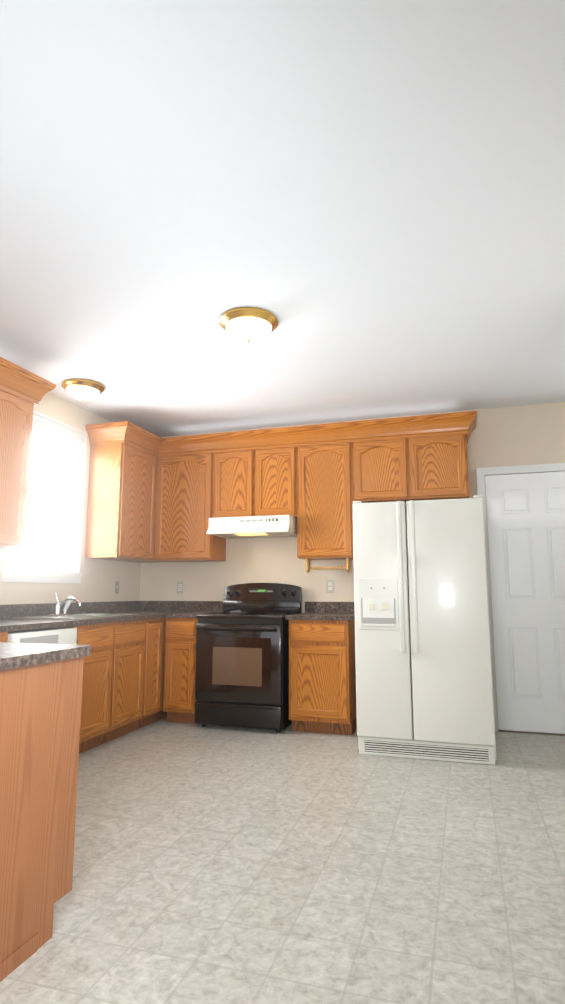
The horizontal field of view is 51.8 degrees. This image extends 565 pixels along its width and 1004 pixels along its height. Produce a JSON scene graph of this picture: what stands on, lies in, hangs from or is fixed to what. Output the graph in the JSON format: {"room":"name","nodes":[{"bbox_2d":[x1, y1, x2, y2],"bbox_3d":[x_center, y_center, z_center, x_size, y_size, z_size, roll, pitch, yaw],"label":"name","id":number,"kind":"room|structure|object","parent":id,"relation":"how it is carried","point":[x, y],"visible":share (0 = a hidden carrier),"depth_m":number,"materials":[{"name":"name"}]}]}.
{"room":"kitchen","nodes":[
{"label":"kitchen","id":0,"kind":"room"},
{"bbox_2d":[0,392,140,604],"bbox_3d":[-2.677,0.098,2.200,0.140,2.700,8.300,-3,-9,17],"label":"wall","id":1,"kind":"structure","parent":0,"point":[100,577],"depth_m":5.04,"materials":[{"name":"beige paint"}]},
{"bbox_2d":[0,357,55,548],"bbox_3d":[-2.118,-0.399,3.123,0.424,1.162,2.084,-3,-9,17],"label":"upper cabinet","id":2,"kind":"object","parent":1,"relation":"attached to","point":[23,391],"visible":1,"depth_m":3.84,"materials":[{"name":"brown wood"}]},
{"bbox_2d":[1,410,86,582],"bbox_3d":[-1.914,-0.065,4.671,0.142,1.430,1.070,-3,-9,17],"label":"window","id":3,"kind":"structure","parent":1,"relation":"in","point":[40,515],"depth_m":4.82,"materials":[{"name":"white glass"}]},
{"bbox_2d":[32,414,83,450],"bbox_3d":[-1.888,-0.581,4.742,0.040,0.143,0.810,-3,-9,17],"label":"window blind","id":4,"kind":"object","parent":3,"relation":"attached to","point":[53,431],"visible":0.65,"depth_m":4.79,"materials":[{"name":"white plastic"}]},
{"bbox_2d":[114,581,118,593],"bbox_3d":[-1.555,0.803,5.479,0.014,0.116,0.071,-3,-9,17],"label":"outlet","id":5,"kind":"object","parent":1,"relation":"attached to","point":[116,589],"visible":1,"depth_m":5.47,"materials":[{"name":"white plastic"}]},
{"bbox_2d":[85,421,160,562],"bbox_3d":[-1.449,-0.073,5.249,0.424,1.162,0.570,-3,-9,17],"label":"upper cabinet","id":6,"kind":"object","parent":1,"relation":"attached to","point":[153,498],"depth_m":5.13,"materials":[{"name":"brown wood"}]},
{"bbox_2d":[0,717,564,1003],"bbox_3d":[-0.223,1.366,1.234,5.400,0.100,8.300,-3,-9,17],"label":"floor","id":7,"kind":"structure","parent":0,"point":[217,864],"depth_m":2.30,"materials":[{"name":"tile"}]},
{"bbox_2d":[0,632,7,641],"bbox_3d":[-1.934,1.163,3.155,0.616,0.884,0.482,-3,-9,17],"label":"base cabinet","id":8,"kind":"object","parent":7,"relation":"on","point":[3,635],"depth_m":3.32,"materials":[{"name":"brown wood"}]},
{"bbox_2d":[7,627,76,643],"bbox_3d":[-1.745,1.246,3.659,0.620,0.872,0.596,-3,-9,17],"label":"dishwasher","id":9,"kind":"object","parent":7,"relation":"on","point":[61,635],"visible":0.15,"depth_m":3.63,"materials":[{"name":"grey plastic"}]},
{"bbox_2d":[0,657,83,981],"bbox_3d":[-1.103,0.961,1.838,0.600,0.884,0.638,-3,-9,17],"label":"base cabinet","id":10,"kind":"object","parent":7,"relation":"on","point":[40,713],"visible":0.9,"depth_m":1.83,"materials":[{"name":"brown wood"}]},
{"bbox_2d":[0,642,90,670],"bbox_3d":[-1.384,0.495,1.841,1.177,0.034,0.945,-3,-9,17],"label":"countertop","id":11,"kind":"structure","parent":10,"relation":"on","point":[14,655],"depth_m":1.92,"materials":[{"name":"laminate"}]},
{"bbox_2d":[76,618,165,733],"bbox_3d":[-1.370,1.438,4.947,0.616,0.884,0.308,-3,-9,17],"label":"base cabinet","id":12,"kind":"object","parent":7,"relation":"on","point":[123,680],"depth_m":4.45,"materials":[{"name":"brown wood"}]},
{"bbox_2d":[164,638,166,717],"bbox_3d":[-1.242,1.505,5.387,0.596,0.884,0.618,-3,-9,17],"label":"base cabinet","id":13,"kind":"object","parent":7,"relation":"on","point":[165,713],"depth_m":5.10,"materials":[{"name":"brown wood"}]},
{"bbox_2d":[0,601,191,631],"bbox_3d":[-1.760,0.731,3.709,0.660,0.134,4.317,-3,-9,17],"label":"countertop","id":14,"kind":"structure","parent":13,"relation":"on","point":[146,609],"depth_m":4.64,"materials":[{"name":"laminate"}]},
{"bbox_2d":[46,593,81,615],"bbox_3d":[-1.659,0.793,4.524,0.247,0.170,0.232,-3,-9,17],"label":"faucet","id":15,"kind":"object","parent":14,"relation":"on","point":[59,604],"visible":1,"depth_m":4.52,"materials":[{"name":"silver metal"}]},
{"bbox_2d":[12,613,139,619],"bbox_3d":[-1.546,0.954,4.446,0.525,0.169,0.850,-3,-9,17],"label":"sink","id":16,"kind":"object","parent":14,"relation":"in","point":[79,616],"visible":0.27,"depth_m":4.43,"materials":[{"name":"silver metal"}]},
{"bbox_2d":[163,618,197,723],"bbox_3d":[-0.787,1.484,5.248,0.310,0.884,0.617,-3,-9,17],"label":"base cabinet","id":17,"kind":"object","parent":7,"relation":"on","point":[179,700],"visible":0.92,"depth_m":4.97,"materials":[{"name":"brown wood"}]},
{"bbox_2d":[192,601,222,617],"bbox_3d":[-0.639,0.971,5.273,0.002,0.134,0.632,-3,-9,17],"label":"countertop","id":18,"kind":"structure","parent":17,"relation":"on","point":[198,607],"depth_m":5.60,"materials":[{"name":"laminate"}]},
{"bbox_2d":[195,583,301,732],"bbox_3d":[-0.283,1.295,5.034,0.758,1.192,0.713,-3,-9,17],"label":"range","id":19,"kind":"object","parent":7,"relation":"on","point":[242,661],"visible":0.98,"depth_m":4.76,"materials":[{"name":"black metal"}]},
{"bbox_2d":[289,620,356,734],"bbox_3d":[0.371,1.429,4.892,0.490,0.884,0.617,-3,-9,17],"label":"base cabinet","id":20,"kind":"object","parent":7,"relation":"on","point":[322,682],"visible":1,"depth_m":4.62,"materials":[{"name":"brown wood"}]},
{"bbox_2d":[285,602,354,620],"bbox_3d":[0.376,0.923,4.960,0.545,0.134,0.632,-3,-9,17],"label":"countertop","id":21,"kind":"structure","parent":20,"relation":"on","point":[344,611],"depth_m":5.20,"materials":[{"name":"laminate"}]},
{"bbox_2d":[353,495,496,764],"bbox_3d":[1.066,0.905,4.391,0.910,1.768,0.947,-3,-9,17],"label":"refrigerator","id":22,"kind":"object","parent":7,"relation":"on","point":[424,680],"visible":1,"depth_m":3.98,"materials":[{"name":"white metal"}]},
{"bbox_2d":[0,0,564,436],"bbox_3d":[-0.223,-1.402,1.658,5.400,0.100,8.300,-3,-9,17],"label":"ceiling","id":23,"kind":"structure","parent":0,"point":[363,201],"depth_m":2.42,"materials":[{"name":"white paint"}]},
{"bbox_2d":[61,378,104,401],"bbox_3d":[-1.554,-0.844,4.534,0.320,0.131,0.320,-3,-9,17],"label":"ceiling light","id":24,"kind":"object","parent":23,"relation":"attached to","point":[82,389],"visible":1,"depth_m":4.45,"materials":[{"name":"gold metal"}]},
{"bbox_2d":[219,307,277,342],"bbox_3d":[-0.200,-1.008,3.445,0.350,0.138,0.350,-3,-9,17],"label":"ceiling light","id":25,"kind":"object","parent":23,"relation":"attached to","point":[249,324],"visible":1,"depth_m":3.35,"materials":[{"name":"gold metal"}]},
{"bbox_2d":[140,402,564,717],"bbox_3d":[1.066,0.560,5.211,5.200,2.700,0.140,-3,-9,17],"label":"wall","id":26,"kind":"structure","parent":0,"point":[519,435],"depth_m":5.35,"materials":[{"name":"beige paint"}]},
{"bbox_2d":[177,582,183,593],"bbox_3d":[-1.009,0.843,5.741,0.071,0.116,0.008,-3,-9,17],"label":"electrical outlet","id":27,"kind":"object","parent":26,"relation":"attached to","point":[180,586],"visible":1,"depth_m":5.74,"materials":[{"name":"white plastic"}]},
{"bbox_2d":[157,411,476,561],"bbox_3d":[0.067,-0.064,5.308,3.284,1.162,0.444,-3,-9,17],"label":"upper cabinet","id":28,"kind":"object","parent":26,"relation":"attached to","point":[314,475],"depth_m":5.15,"materials":[{"name":"brown wood"}]},
{"bbox_2d":[206,515,296,538],"bbox_3d":[-0.242,0.233,5.332,0.760,0.154,0.497,-3,-9,17],"label":"range hood","id":29,"kind":"object","parent":28,"relation":"attached to","point":[272,526],"visible":0.98,"depth_m":5.14,"materials":[{"name":"beige metal"}]},
{"bbox_2d":[306,558,349,572],"bbox_3d":[0.398,0.558,5.114,0.378,0.124,0.100,-3,-9,17],"label":"holder","id":30,"kind":"object","parent":28,"relation":"attached to","point":[309,568],"visible":1,"depth_m":5.10,"materials":[{"name":"brown wood"}]},
{"bbox_2d":[326,580,333,592],"bbox_3d":[0.433,0.765,5.300,0.071,0.116,0.008,-3,-9,17],"label":"electrical outlet","id":31,"kind":"object","parent":26,"relation":"attached to","point":[329,586],"visible":1,"depth_m":5.30,"materials":[{"name":"white plastic"}]},
{"bbox_2d":[476,463,564,735],"bbox_3d":[2.127,0.759,4.746,0.940,2.165,0.050,-3,-9,17],"label":"door frame","id":32,"kind":"structure","parent":26,"relation":"attached to","point":[481,473],"depth_m":4.88,"materials":[{"name":"white wood"}]},
{"bbox_2d":[485,471,564,733],"bbox_3d":[2.118,0.785,4.715,0.802,2.088,0.099,-3,-9,17],"label":"entry door","id":33,"kind":"structure","parent":26,"relation":"in","point":[526,524],"depth_m":4.77,"materials":[{"name":"white paint"}]}
]}

